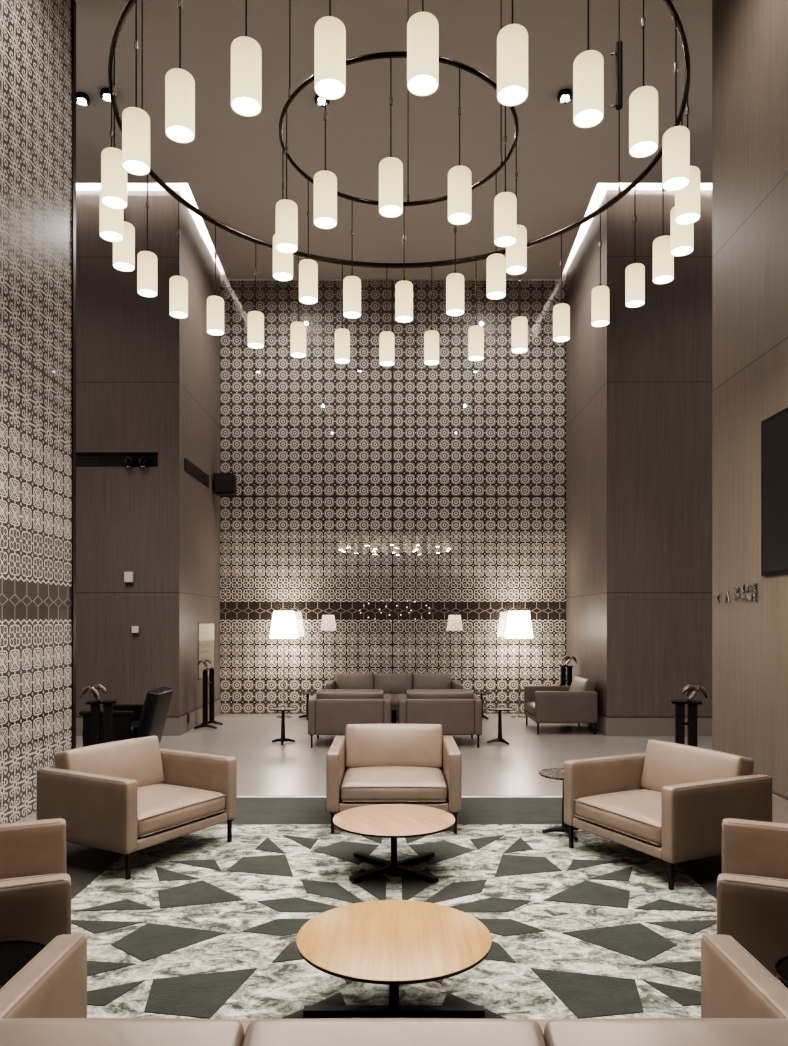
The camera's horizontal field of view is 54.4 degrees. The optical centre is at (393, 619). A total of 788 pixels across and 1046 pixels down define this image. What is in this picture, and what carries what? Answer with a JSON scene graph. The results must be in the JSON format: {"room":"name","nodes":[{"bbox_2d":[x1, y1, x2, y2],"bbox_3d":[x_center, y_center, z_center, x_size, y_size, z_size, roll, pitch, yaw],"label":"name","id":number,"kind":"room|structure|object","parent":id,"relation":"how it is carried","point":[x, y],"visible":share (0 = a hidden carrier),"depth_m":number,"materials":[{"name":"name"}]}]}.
{"room":"hotel lobby","nodes":[
{"label":"hotel lobby","id":0,"kind":"room"},
{"bbox_2d":[0,0,71,823],"bbox_3d":[-3.040,-2.099,1.565,0.080,7.398,11.130,0,0,0],"label":"wall","id":1,"kind":"structure","parent":0,"point":[36,35],"depth_m":6.36,"materials":[{"name":"tile"}]},
{"bbox_2d":[72,0,75,748],"bbox_3d":[-3.038,-2.099,7.160,0.105,7.398,0.060,0,0,0],"label":"trim","id":2,"kind":"structure","parent":1,"relation":"attached to","point":[73,1],"depth_m":7.13,"materials":[{"name":"metal"}]},
{"bbox_2d":[76,191,219,717],"bbox_3d":[-5.485,-2.170,11.950,5.030,7.540,2.700,0,0,0],"label":"wall","id":3,"kind":"structure","parent":0,"point":[148,379],"depth_m":10.60,"materials":[{"name":"brown wood"}]},
{"bbox_2d":[76,454,157,466],"bbox_3d":[-3.935,-2.220,10.675,1.330,0.198,0.010,0,0,0],"label":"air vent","id":4,"kind":"structure","parent":3,"relation":"attached to","point":[105,460],"depth_m":10.67,"materials":[{"name":"metal"}]},
{"bbox_2d":[124,572,132,585],"bbox_3d":[-3.662,-0.568,10.580,0.118,0.195,0.040,0,0,0],"label":"wall box","id":5,"kind":"object","parent":3,"relation":"attached to","point":[128,576],"visible":1,"depth_m":10.56,"materials":[{"name":"white plastic"}]},
{"bbox_2d":[123,456,134,467],"bbox_3d":[-3.660,-2.187,10.586,0.156,0.162,0.168,0,0,0],"label":"spotlight","id":6,"kind":"object","parent":3,"relation":"attached to","point":[128,461],"visible":1,"depth_m":10.53,"materials":[{"name":"black metal"}]},
{"bbox_2d":[137,456,148,467],"bbox_3d":[-3.465,-2.187,10.586,0.156,0.162,0.168,0,0,0],"label":"spotlight","id":7,"kind":"object","parent":3,"relation":"attached to","point":[143,461],"visible":1,"depth_m":10.53,"materials":[{"name":"black metal"}]},
{"bbox_2d":[76,699,220,735],"bbox_3d":[-5.478,1.478,11.828,5.045,0.245,2.485,0,0,0],"label":"baseboard","id":8,"kind":"structure","parent":3,"relation":"attached to","point":[173,726],"depth_m":10.70,"materials":[{"name":"paint"}]},
{"bbox_2d":[184,458,208,486],"bbox_3d":[-2.964,-2.210,11.550,0.016,0.180,1.400,0,0,0],"label":"air vent","id":9,"kind":"object","parent":3,"relation":"in","point":[190,468],"visible":1,"depth_m":11.46,"materials":[{"name":"black metal"}]},
{"bbox_2d":[198,623,214,679],"bbox_3d":[-2.964,0.477,12.120,0.012,0.865,1.040,0,0,0],"label":"framed notice","id":10,"kind":"object","parent":3,"relation":"attached to","point":[206,631],"visible":0.83,"depth_m":12.10,"materials":[{"name":"beige paper"}]},
{"bbox_2d":[213,473,235,495],"bbox_3d":[-2.795,-2.230,12.617,0.350,0.330,0.267,0,0,0],"label":"wall speaker","id":11,"kind":"object","parent":3,"relation":"attached to","point":[224,484],"visible":1,"depth_m":12.48,"materials":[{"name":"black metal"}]},
{"bbox_2d":[215,475,231,491],"bbox_3d":[-2.780,-2.230,12.486,0.280,0.280,0.006,0,0,0],"label":"grille","id":12,"kind":"object","parent":11,"relation":"attached to","point":[223,483],"depth_m":12.48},
{"bbox_2d":[16,714,711,821],"bbox_3d":[0.000,1.650,10.050,16.000,0.100,28.500,0,0,0],"label":"floor","id":13,"kind":"structure","parent":0,"point":[265,767],"depth_m":9.39,"materials":[{"name":"stone"}]},
{"bbox_2d":[86,700,116,744],"bbox_3d":[-2.955,1.210,7.750,0.280,0.780,0.200,0,0,-16],"label":"pedestal stand","id":14,"kind":"object","parent":13,"relation":"on","point":[107,723],"visible":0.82,"depth_m":7.69,"materials":[{"name":"black metal"}]},
{"bbox_2d":[81,684,106,701],"bbox_3d":[-3.029,0.733,7.709,0.266,0.173,0.093,0,0,0],"label":"sculpture","id":15,"kind":"object","parent":14,"relation":"on","point":[85,689],"visible":1,"depth_m":7.71,"materials":[{"name":"brown metal"}]},
{"bbox_2d":[79,687,172,746],"bbox_3d":[-2.957,1.184,8.550,0.827,0.832,0.730,0,0,0],"label":"armchair","id":16,"kind":"object","parent":13,"relation":"on","point":[130,721],"visible":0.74,"depth_m":8.25,"materials":[{"name":"leather"}]},
{"bbox_2d":[82,720,138,739],"bbox_3d":[-3.090,1.240,8.550,0.560,0.200,0.580,0,0,0],"label":"seat cushion","id":17,"kind":"object","parent":16,"relation":"on","point":[134,724],"depth_m":8.30,"materials":[{"name":"black leather"}]},
{"bbox_2d":[194,667,222,728],"bbox_3d":[-2.770,1.160,11.450,0.338,0.880,0.460,0,0,0],"label":"pedestal stand","id":18,"kind":"object","parent":13,"relation":"on","point":[206,683],"visible":0.99,"depth_m":11.24,"materials":[{"name":"black metal"}]},
{"bbox_2d":[268,707,297,744],"bbox_3d":[-1.440,1.372,9.940,0.390,0.454,0.390,0,0,-6],"label":"side table","id":19,"kind":"object","parent":13,"relation":"on","point":[282,739],"visible":1,"depth_m":9.93,"materials":[{"name":"black metal"}]},
{"bbox_2d":[270,611,297,717],"bbox_3d":[-1.810,0.728,12.600,0.464,1.745,0.464,0,0,0],"label":"floor lamp","id":20,"kind":"object","parent":13,"relation":"on","point":[283,626],"visible":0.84,"depth_m":12.45,"materials":[{"name":"fabric"}]},
{"bbox_2d":[297,692,316,719],"bbox_3d":[-1.400,1.389,12.430,0.340,0.418,0.340,0,0,-6],"label":"side table","id":21,"kind":"object","parent":13,"relation":"on","point":[307,694],"visible":0.77,"depth_m":12.41,"materials":[{"name":"black metal"}]},
{"bbox_2d":[308,689,390,747],"bbox_3d":[-0.557,1.238,10.002,1.050,0.723,0.871,0,0,0],"label":"armchair","id":22,"kind":"object","parent":13,"relation":"on","point":[330,711],"visible":0.77,"depth_m":9.57,"materials":[{"name":"brown leather"}]},
{"bbox_2d":[316,689,382,698],"bbox_3d":[-0.557,1.069,9.716,0.848,0.386,0.242,0,0,0],"label":"cushion","id":23,"kind":"object","parent":22,"relation":"on","point":[321,693],"depth_m":9.61,"materials":[{"name":"brown leather"}]},
{"bbox_2d":[326,673,460,711],"bbox_3d":[-0.010,1.240,12.399,2.128,0.719,0.869,0,0,0],"label":"sofa","id":24,"kind":"object","parent":13,"relation":"on","point":[394,684],"visible":0.33,"depth_m":12.59,"materials":[{"name":"brown leather"}]},
{"bbox_2d":[335,673,373,688],"bbox_3d":[-0.651,1.069,12.684,0.645,0.377,0.242,0,0,0],"label":"cushion","id":25,"kind":"object","parent":24,"relation":"on","point":[342,680],"depth_m":12.60,"materials":[{"name":"brown leather"}]},
{"bbox_2d":[374,673,412,693],"bbox_3d":[-0.010,1.069,12.684,0.645,0.377,0.242,0,0,0],"label":"cushion","id":26,"kind":"object","parent":24,"relation":"on","point":[390,683],"depth_m":12.59,"materials":[{"name":"brown leather"}]},
{"bbox_2d":[383,694,406,703],"bbox_3d":[-0.010,1.304,12.352,0.637,0.212,0.777,0,0,0],"label":"seat cushion","id":27,"kind":"object","parent":24,"relation":"on","point":[394,697],"depth_m":12.00,"materials":[{"name":"brown leather"}]},
{"bbox_2d":[413,673,451,688],"bbox_3d":[0.631,1.069,12.684,0.645,0.377,0.242,0,0,0],"label":"cushion","id":28,"kind":"object","parent":24,"relation":"on","point":[420,680],"depth_m":12.60,"materials":[{"name":"brown leather"}]},
{"bbox_2d":[66,796,721,1018],"bbox_3d":[0.000,1.592,4.060,5.100,0.016,5.720,0,0,0],"label":"rug","id":29,"kind":"object","parent":13,"relation":"on","point":[204,925],"visible":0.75,"depth_m":4.18,"materials":[{"name":"carpet"}]},
{"bbox_2d":[0,940,45,988],"bbox_3d":[-1.360,1.372,2.600,0.364,0.418,0.364,0,0,0],"label":"side table","id":30,"kind":"object","parent":29,"relation":"on","point":[14,955],"visible":0.27,"depth_m":2.66,"materials":[{"name":"black metal"}]},
{"bbox_2d":[0,818,70,987],"bbox_3d":[-1.821,1.221,3.184,0.871,0.723,1.010,0,0,-24],"label":"armchair","id":31,"kind":"object","parent":29,"relation":"on","point":[35,885],"visible":0.72,"depth_m":2.90,"materials":[{"name":"beige leather"}]},
{"bbox_2d":[0,874,48,880],"bbox_3d":[-1.779,1.287,3.203,0.777,0.212,0.800,0,0,-24],"label":"seat cushion","id":32,"kind":"object","parent":31,"relation":"on","point":[2,876],"depth_m":3.63,"materials":[{"name":"beige leather"}]},
{"bbox_2d":[37,736,236,879],"bbox_3d":[-1.742,1.221,5.272,0.871,0.723,1.010,0,0,30],"label":"armchair","id":33,"kind":"object","parent":29,"relation":"on","point":[125,797],"visible":0.91,"depth_m":5.05,"materials":[{"name":"beige leather"}]},
{"bbox_2d":[54,736,164,786],"bbox_3d":[-1.990,1.052,5.413,0.242,0.386,0.808,0,0,30],"label":"cushion","id":34,"kind":"object","parent":33,"relation":"on","point":[141,759],"depth_m":5.39,"materials":[{"name":"beige leather"}]},
{"bbox_2d":[138,783,225,837],"bbox_3d":[-1.702,1.287,5.249,0.777,0.212,0.800,0,0,30],"label":"seat cushion","id":35,"kind":"object","parent":33,"relation":"on","point":[165,810],"depth_m":5.13,"materials":[{"name":"beige leather"}]},
{"bbox_2d":[0,934,787,1045],"bbox_3d":[0.000,1.220,1.944,2.118,0.726,0.935,0,0,0],"label":"sofa","id":36,"kind":"object","parent":29,"relation":"on","point":[44,1003],"visible":1,"depth_m":1.63,"materials":[{"name":"beige leather"}]},
{"bbox_2d":[0,1018,244,1045],"bbox_3d":[-0.638,1.049,1.626,0.642,0.384,0.243,0,0,0],"label":"cushion","id":37,"kind":"object","parent":36,"relation":"on","point":[13,1031],"depth_m":1.61,"materials":[{"name":"beige leather"}]},
{"bbox_2d":[242,1018,545,1045],"bbox_3d":[0.000,1.049,1.626,0.642,0.384,0.243,0,0,0],"label":"cushion","id":38,"kind":"object","parent":36,"relation":"on","point":[307,1031],"depth_m":1.60,"materials":[{"name":"beige leather"}]},
{"bbox_2d":[543,1018,787,1045],"bbox_3d":[0.638,1.049,1.626,0.642,0.384,0.243,0,0,0],"label":"cushion","id":39,"kind":"object","parent":36,"relation":"on","point":[603,1031],"depth_m":1.61,"materials":[{"name":"beige leather"}]},
{"bbox_2d":[296,900,491,1017],"bbox_3d":[0.000,1.417,3.060,0.775,0.317,0.775,0,0,-45],"label":"coffee table","id":40,"kind":"object","parent":29,"relation":"on","point":[393,943],"visible":1,"depth_m":3.04,"materials":[{"name":"brown wood"}]},
{"bbox_2d":[326,724,461,833],"bbox_3d":[0.000,1.221,6.079,1.010,0.723,0.871,0,0,0],"label":"armchair","id":41,"kind":"object","parent":29,"relation":"on","point":[372,764],"visible":0.98,"depth_m":5.93,"materials":[{"name":"beige leather"}]},
{"bbox_2d":[340,766,447,802],"bbox_3d":[0.000,1.287,6.032,0.800,0.212,0.777,0,0,0],"label":"seat cushion","id":42,"kind":"object","parent":41,"relation":"on","point":[358,784],"depth_m":5.68,"materials":[{"name":"beige leather"}]},
{"bbox_2d":[345,724,442,768],"bbox_3d":[0.000,1.052,6.364,0.808,0.386,0.242,0,0,0],"label":"cushion","id":43,"kind":"object","parent":41,"relation":"on","point":[366,745],"depth_m":6.27,"materials":[{"name":"beige leather"}]},
{"bbox_2d":[333,804,454,882],"bbox_3d":[0.000,1.417,4.860,0.775,0.317,0.775,0,0,0],"label":"coffee table","id":44,"kind":"object","parent":29,"relation":"on","point":[393,821],"visible":1,"depth_m":4.81,"materials":[{"name":"brown wood"}]},
{"bbox_2d":[538,768,577,840],"bbox_3d":[1.262,1.355,5.640,0.390,0.454,0.390,0,0,-17],"label":"side table","id":45,"kind":"object","parent":29,"relation":"on","point":[552,773],"visible":0.48,"depth_m":5.63,"materials":[{"name":"metal"}]},
{"bbox_2d":[564,739,771,889],"bbox_3d":[1.785,1.221,5.088,0.871,0.723,1.010,0,0,-26],"label":"armchair","id":46,"kind":"object","parent":29,"relation":"on","point":[670,802],"visible":0.9,"depth_m":4.87,"materials":[{"name":"beige leather"}]},
{"bbox_2d":[574,789,660,845],"bbox_3d":[1.744,1.287,5.068,0.777,0.212,0.800,0,0,-26],"label":"seat cushion","id":47,"kind":"object","parent":46,"relation":"on","point":[626,817],"depth_m":4.97,"materials":[{"name":"beige leather"}]},
{"bbox_2d":[641,739,753,791],"bbox_3d":[2.041,1.052,5.213,0.242,0.386,0.808,0,0,-26],"label":"cushion","id":48,"kind":"object","parent":46,"relation":"on","point":[664,763],"depth_m":5.18,"materials":[{"name":"beige leather"}]},
{"bbox_2d":[717,818,787,985],"bbox_3d":[1.821,1.221,3.184,0.871,0.723,1.010,0,0,24],"label":"armchair","id":49,"kind":"object","parent":29,"relation":"on","point":[752,885],"visible":0.73,"depth_m":2.89,"materials":[{"name":"beige leather"}]},
{"bbox_2d":[739,874,787,880],"bbox_3d":[1.779,1.287,3.203,0.777,0.212,0.800,0,0,24],"label":"seat cushion","id":50,"kind":"object","parent":49,"relation":"on","point":[773,876],"depth_m":3.63,"materials":[{"name":"beige leather"}]},
{"bbox_2d":[775,956,787,988],"bbox_3d":[1.440,1.372,2.490,0.364,0.418,0.364,0,0,0],"label":"side table","id":51,"kind":"object","parent":29,"relation":"on","point":[781,966],"visible":0.56,"depth_m":2.55,"materials":[{"name":"black metal"}]},
{"bbox_2d":[391,704,397,723],"bbox_3d":[0.000,1.423,11.000,0.690,0.355,0.690,0,0,0],"label":"coffee table","id":52,"kind":"object","parent":13,"relation":"on","point":[394,707],"visible":0.1,"depth_m":10.97,"materials":[{"name":"black metal"}]},
{"bbox_2d":[398,689,481,747],"bbox_3d":[0.582,1.238,10.002,1.050,0.723,0.871,0,0,0],"label":"armchair","id":53,"kind":"object","parent":13,"relation":"on","point":[458,711],"visible":0.79,"depth_m":9.57,"materials":[{"name":"brown leather"}]},
{"bbox_2d":[407,689,473,698],"bbox_3d":[0.582,1.069,9.716,0.848,0.386,0.242,0,0,0],"label":"cushion","id":54,"kind":"object","parent":53,"relation":"on","point":[411,693],"depth_m":9.61,"materials":[{"name":"brown leather"}]},
{"bbox_2d":[473,692,491,718],"bbox_3d":[1.420,1.389,12.430,0.340,0.418,0.340,0,0,-34],"label":"side table","id":55,"kind":"object","parent":13,"relation":"on","point":[481,694],"visible":0.73,"depth_m":12.41,"materials":[{"name":"black metal"}]},
{"bbox_2d":[485,707,514,744],"bbox_3d":[1.375,1.372,9.940,0.390,0.454,0.390,0,0,-34],"label":"side table","id":56,"kind":"object","parent":13,"relation":"on","point":[499,709],"visible":1,"depth_m":9.92,"materials":[{"name":"black metal"}]},
{"bbox_2d":[505,611,532,717],"bbox_3d":[2.055,0.728,12.600,0.464,1.745,0.464,0,0,0],"label":"floor lamp","id":57,"kind":"object","parent":13,"relation":"on","point":[518,626],"visible":0.96,"depth_m":12.44,"materials":[{"name":"fabric"}]},
{"bbox_2d":[524,675,597,733],"bbox_3d":[2.421,1.216,11.170,0.897,0.769,1.011,0,0,0],"label":"armchair","id":58,"kind":"object","parent":13,"relation":"on","point":[577,702],"visible":1,"depth_m":10.67,"materials":[{"name":"brown leather"}]},
{"bbox_2d":[526,702,534,715],"bbox_3d":[2.362,1.304,11.170,0.777,0.212,0.800,0,0,0],"label":"seat cushion","id":59,"kind":"object","parent":58,"relation":"on","point":[530,706],"depth_m":11.18,"materials":[{"name":"brown leather"}]},
{"bbox_2d":[569,675,596,690],"bbox_3d":[2.723,1.054,11.170,0.288,0.446,0.808,0,0,0],"label":"cushion","id":60,"kind":"object","parent":58,"relation":"on","point":[579,683],"depth_m":10.92,"materials":[{"name":"brown leather"}]},
{"bbox_2d":[559,665,572,685],"bbox_3d":[2.720,1.160,12.100,0.338,0.880,0.260,0,0,-17],"label":"pedestal stand","id":61,"kind":"object","parent":13,"relation":"on","point":[563,679],"visible":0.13,"depth_m":12.14,"materials":[{"name":"black metal"}]},
{"bbox_2d":[561,655,576,665],"bbox_3d":[2.768,0.637,12.110,0.252,0.164,0.088,0,0,0],"label":"sculpture","id":62,"kind":"object","parent":61,"relation":"on","point":[566,657],"visible":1,"depth_m":12.08,"materials":[{"name":"brown metal"}]},
{"bbox_2d":[671,700,701,746],"bbox_3d":[2.955,1.210,7.750,0.280,0.780,0.200,0,0,16],"label":"pedestal stand","id":63,"kind":"object","parent":13,"relation":"on","point":[680,723],"visible":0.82,"depth_m":7.69,"materials":[{"name":"black metal"}]},
{"bbox_2d":[681,684,706,701],"bbox_3d":[3.029,0.733,7.731,0.266,0.173,0.093,0,0,0],"label":"sculpture","id":64,"kind":"object","parent":63,"relation":"on","point":[689,687],"visible":1,"depth_m":7.70,"materials":[{"name":"brown metal"}]},
{"bbox_2d":[220,281,565,713],"bbox_3d":[-0.015,-2.098,13.090,5.950,7.395,0.020,0,0,0],"label":"wall","id":65,"kind":"structure","parent":0,"point":[401,512],"depth_m":13.08,"materials":[{"name":"tile"}]},
{"bbox_2d":[75,0,711,278],"bbox_3d":[0.000,-5.860,4.520,16.000,0.120,17.040,0,0,0],"label":"ceiling","id":66,"kind":"structure","parent":0,"point":[231,168],"depth_m":8.89,"materials":[{"name":"paint"}]},
{"bbox_2d":[76,92,89,106],"bbox_3d":[-3.456,-5.763,8.485,0.170,0.073,0.170,0,0,0],"label":"ceiling spotlight","id":67,"kind":"object","parent":66,"relation":"attached to","point":[82,99],"visible":0.97,"depth_m":8.46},
{"bbox_2d":[100,88,115,102],"bbox_3d":[-3.144,-5.763,8.420,0.170,0.073,0.170,0,0,0],"label":"ceiling spotlight","id":68,"kind":"object","parent":66,"relation":"attached to","point":[104,93],"visible":0.71,"depth_m":8.38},
{"bbox_2d":[314,94,329,106],"bbox_3d":[-0.797,-5.763,8.485,0.170,0.073,0.170,0,0,0],"label":"ceiling spotlight","id":69,"kind":"object","parent":66,"relation":"attached to","point":[319,101],"visible":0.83,"depth_m":8.48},
{"bbox_2d":[76,183,711,280],"bbox_3d":[0.000,-6.072,11.960,16.000,0.555,2.680,0,0,0],"label":"cove","id":70,"kind":"object","parent":66,"relation":"attached to","point":[601,188],"visible":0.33,"depth_m":11.35,"materials":[{"name":"paint"}]},
{"bbox_2d":[100,0,699,365],"bbox_3d":[0.026,-3.895,4.400,3.215,3.810,3.215,0,0,0],"label":"pendant ring","id":71,"kind":"object","parent":66,"relation":"hanging from","point":[130,4],"depth_m":3.50,"materials":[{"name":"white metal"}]},
{"bbox_2d":[100,231,121,240],"bbox_3d":[-1.466,-1.996,3.976,0.109,0.001,0.109,0,0,0],"label":"diffuser","id":72,"kind":"object","parent":71,"relation":"attached to","point":[113,236],"depth_m":3.99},
{"bbox_2d":[102,197,125,207],"bbox_3d":[-1.334,-1.996,3.655,0.109,0.001,0.109,0,0,0],"label":"diffuser","id":73,"kind":"object","parent":71,"relation":"attached to","point":[114,202],"depth_m":3.66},
{"bbox_2d":[114,263,133,269],"bbox_3d":[-1.523,-1.996,4.319,0.109,0.001,0.109,0,0,0],"label":"diffuser","id":74,"kind":"object","parent":71,"relation":"attached to","point":[123,266],"depth_m":4.32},
{"bbox_2d":[123,160,148,173],"bbox_3d":[-1.134,-1.996,3.371,0.109,0.001,0.109,0,0,0],"label":"diffuser","id":75,"kind":"object","parent":71,"relation":"attached to","point":[137,167],"depth_m":3.38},
{"bbox_2d":[138,289,155,295],"bbox_3d":[-1.502,-1.996,4.665,0.109,0.001,0.109,0,0,0],"label":"diffuser","id":76,"kind":"object","parent":71,"relation":"attached to","point":[144,292],"depth_m":4.67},
{"bbox_2d":[170,312,186,316],"bbox_3d":[-1.405,-1.996,4.999,0.109,0.001,0.109,0,0,0],"label":"diffuser","id":77,"kind":"object","parent":71,"relation":"attached to","point":[176,314],"depth_m":5.00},
{"bbox_2d":[166,126,193,140],"bbox_3d":[-0.876,-1.996,3.138,0.109,0.001,0.109,0,0,0],"label":"diffuser","id":78,"kind":"object","parent":71,"relation":"attached to","point":[179,133],"depth_m":3.14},
{"bbox_2d":[208,330,222,334],"bbox_3d":[-1.236,-1.996,5.302,0.109,0.001,0.109,0,0,0],"label":"diffuser","id":79,"kind":"object","parent":71,"relation":"attached to","point":[216,332],"depth_m":5.32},
{"bbox_2d":[232,97,259,113],"bbox_3d":[-0.573,-1.996,2.969,0.109,0.001,0.109,0,0,0],"label":"diffuser","id":80,"kind":"object","parent":71,"relation":"attached to","point":[244,105],"depth_m":2.97,"materials":[{"name":"plastic"}]},
{"bbox_2d":[316,79,344,97],"bbox_3d":[-0.239,-1.996,2.872,0.109,0.001,0.109,0,0,0],"label":"diffuser","id":81,"kind":"object","parent":71,"relation":"attached to","point":[330,88],"depth_m":2.88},
{"bbox_2d":[408,75,436,93],"bbox_3d":[0.107,-1.996,2.851,0.109,0.001,0.109,0,0,0],"label":"diffuser","id":82,"kind":"object","parent":71,"relation":"attached to","point":[421,84],"depth_m":2.85,"materials":[{"name":"glass"}]},
{"bbox_2d":[498,86,526,103],"bbox_3d":[0.450,-1.996,2.908,0.109,0.001,0.109,0,0,0],"label":"diffuser","id":83,"kind":"object","parent":71,"relation":"attached to","point":[512,94],"depth_m":2.91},
{"bbox_2d":[512,348,526,352],"bbox_3d":[0.928,-1.996,5.662,0.109,0.001,0.109,0,0,0],"label":"diffuser","id":84,"kind":"object","parent":71,"relation":"attached to","point":[518,350],"depth_m":5.67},
{"bbox_2d":[554,336,568,340],"bbox_3d":[1.186,-1.996,5.429,0.109,0.001,0.109,0,0,0],"label":"diffuser","id":85,"kind":"object","parent":71,"relation":"attached to","point":[563,338],"depth_m":5.43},
{"bbox_2d":[574,110,601,125],"bbox_3d":[0.771,-1.996,3.040,0.109,0.001,0.109,0,0,0],"label":"diffuser","id":86,"kind":"object","parent":71,"relation":"attached to","point":[587,117],"depth_m":3.04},
{"bbox_2d":[592,321,608,325],"bbox_3d":[1.386,-1.996,5.145,0.109,0.001,0.109,0,0,0],"label":"diffuser","id":87,"kind":"object","parent":71,"relation":"attached to","point":[598,323],"depth_m":5.16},
{"bbox_2d":[626,300,643,306],"bbox_3d":[1.518,-1.996,4.824,0.109,0.001,0.109,0,0,0],"label":"diffuser","id":88,"kind":"object","parent":71,"relation":"attached to","point":[633,303],"depth_m":4.83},
{"bbox_2d":[630,142,656,155],"bbox_3d":[1.055,-1.996,3.240,0.109,0.001,0.109,0,0,0],"label":"diffuser","id":89,"kind":"object","parent":71,"relation":"attached to","point":[643,148],"depth_m":3.24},
{"bbox_2d":[654,276,672,282],"bbox_3d":[1.575,-1.996,4.481,0.109,0.001,0.109,0,0,0],"label":"diffuser","id":90,"kind":"object","parent":71,"relation":"attached to","point":[662,279],"depth_m":4.49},
{"bbox_2d":[663,177,688,189],"bbox_3d":[1.288,-1.996,3.498,0.109,0.001,0.109,0,0,0],"label":"diffuser","id":91,"kind":"object","parent":71,"relation":"attached to","point":[675,183],"depth_m":3.50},
{"bbox_2d":[671,246,691,254],"bbox_3d":[1.554,-1.996,4.135,0.109,0.001,0.109,0,0,0],"label":"diffuser","id":92,"kind":"object","parent":71,"relation":"attached to","point":[681,250],"depth_m":4.14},
{"bbox_2d":[676,213,698,223],"bbox_3d":[1.457,-1.996,3.801,0.109,0.001,0.109,0,0,0],"label":"diffuser","id":93,"kind":"object","parent":71,"relation":"attached to","point":[690,217],"depth_m":3.81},
{"bbox_2d":[273,0,526,322],"bbox_3d":[0.026,-3.895,4.400,1.457,3.810,1.457,0,0,0],"label":"pendant ring","id":94,"kind":"object","parent":66,"relation":"hanging from","point":[398,54],"depth_m":4.07,"materials":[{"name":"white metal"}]},
{"bbox_2d":[274,273,291,279],"bbox_3d":[-0.644,-1.996,4.441,0.109,0.001,0.109,0,0,0],"label":"diffuser","id":95,"kind":"object","parent":94,"relation":"attached to","point":[282,276],"depth_m":4.45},
{"bbox_2d":[277,243,296,251],"bbox_3d":[-0.575,-1.996,4.101,0.109,0.001,0.109,0,0,0],"label":"diffuser","id":96,"kind":"object","parent":94,"relation":"attached to","point":[285,247],"depth_m":4.10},
{"bbox_2d":[300,297,316,302],"bbox_3d":[-0.533,-1.996,4.770,0.109,0.001,0.109,0,0,0],"label":"diffuser","id":97,"kind":"object","parent":94,"relation":"attached to","point":[304,299],"depth_m":4.77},
{"bbox_2d":[315,217,335,227],"bbox_3d":[-0.344,-1.996,3.841,0.109,0.001,0.109,0,0,0],"label":"diffuser","id":98,"kind":"object","parent":94,"relation":"attached to","point":[322,222],"depth_m":3.85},
{"bbox_2d":[344,312,359,317],"bbox_3d":[-0.273,-1.996,5.000,0.109,0.001,0.109,0,0,0],"label":"diffuser","id":99,"kind":"object","parent":94,"relation":"attached to","point":[349,314],"depth_m":5.00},
{"bbox_2d":[380,205,401,215],"bbox_3d":[-0.015,-1.996,3.730,0.109,0.001,0.109,0,0,0],"label":"diffuser","id":100,"kind":"object","parent":94,"relation":"attached to","point":[390,210],"depth_m":3.73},
{"bbox_2d":[396,316,411,321],"bbox_3d":[0.067,-1.996,5.070,0.109,0.001,0.109,0,0,0],"label":"diffuser","id":101,"kind":"object","parent":94,"relation":"attached to","point":[402,318],"depth_m":5.07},
{"bbox_2d":[447,309,462,314],"bbox_3d":[0.396,-1.996,4.960,0.109,0.001,0.109,0,0,0],"label":"diffuser","id":102,"kind":"object","parent":94,"relation":"attached to","point":[455,311],"depth_m":4.97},
{"bbox_2d":[449,213,469,222],"bbox_3d":[0.325,-1.996,3.800,0.109,0.001,0.109,0,0,0],"label":"diffuser","id":103,"kind":"object","parent":94,"relation":"attached to","point":[458,217],"depth_m":3.81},
{"bbox_2d":[487,292,504,297],"bbox_3d":[0.626,-1.996,4.699,0.109,0.001,0.109,0,0,0],"label":"diffuser","id":104,"kind":"object","parent":94,"relation":"attached to","point":[494,294],"depth_m":4.71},
{"bbox_2d":[495,237,515,245],"bbox_3d":[0.586,-1.996,4.030,0.109,0.001,0.109,0,0,0],"label":"diffuser","id":105,"kind":"object","parent":94,"relation":"attached to","point":[503,241],"depth_m":4.04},
{"bbox_2d":[507,266,525,273],"bbox_3d":[0.696,-1.996,4.359,0.109,0.001,0.109,0,0,0],"label":"diffuser","id":106,"kind":"object","parent":94,"relation":"attached to","point":[515,269],"depth_m":4.36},
{"bbox_2d":[557,89,572,103],"bbox_3d":[1.883,-5.763,8.436,0.170,0.073,0.170,0,0,0],"label":"ceiling spotlight","id":107,"kind":"object","parent":66,"relation":"attached to","point":[564,96],"visible":1,"depth_m":8.40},
{"bbox_2d":[566,190,711,717],"bbox_3d":[5.470,-2.170,11.940,5.060,7.540,2.720,0,0,0],"label":"wall","id":108,"kind":"structure","parent":0,"point":[639,384],"depth_m":10.58,"materials":[{"name":"brown wood"}]},
{"bbox_2d":[583,714,711,735],"bbox_3d":[5.463,1.478,11.818,5.075,0.245,2.505,0,0,0],"label":"baseboard","id":109,"kind":"structure","parent":108,"relation":"attached to","point":[605,726],"depth_m":10.57,"materials":[{"name":"paint"}]},
{"bbox_2d":[712,0,787,800],"bbox_3d":[3.275,-2.099,1.550,0.650,7.398,11.100,0,0,0],"label":"wall","id":110,"kind":"structure","parent":0,"point":[750,37],"depth_m":6.37,"materials":[{"name":"brown wood"}]},
{"bbox_2d":[716,583,757,603],"bbox_3d":[2.940,-0.223,6.597,0.018,0.149,0.775,0,0,0],"label":"sign","id":111,"kind":"object","parent":110,"relation":"attached to","point":[753,587],"depth_m":6.42,"materials":[{"name":"silver metal"}]},
{"bbox_2d":[761,407,787,575],"bbox_3d":[2.936,-0.965,5.100,0.027,1.230,2.000,0,0,0],"label":"wall screen","id":112,"kind":"object","parent":110,"relation":"attached to","point":[774,429],"visible":1,"depth_m":5.87,"materials":[{"name":"glass"}]},
{"bbox_2d":[772,794,787,823],"bbox_3d":[3.274,1.478,1.555,0.672,0.245,11.110,0,0,0],"label":"baseboard","id":113,"kind":"structure","parent":110,"relation":"attached to","point":[779,805],"depth_m":5.84,"materials":[{"name":"paint"}]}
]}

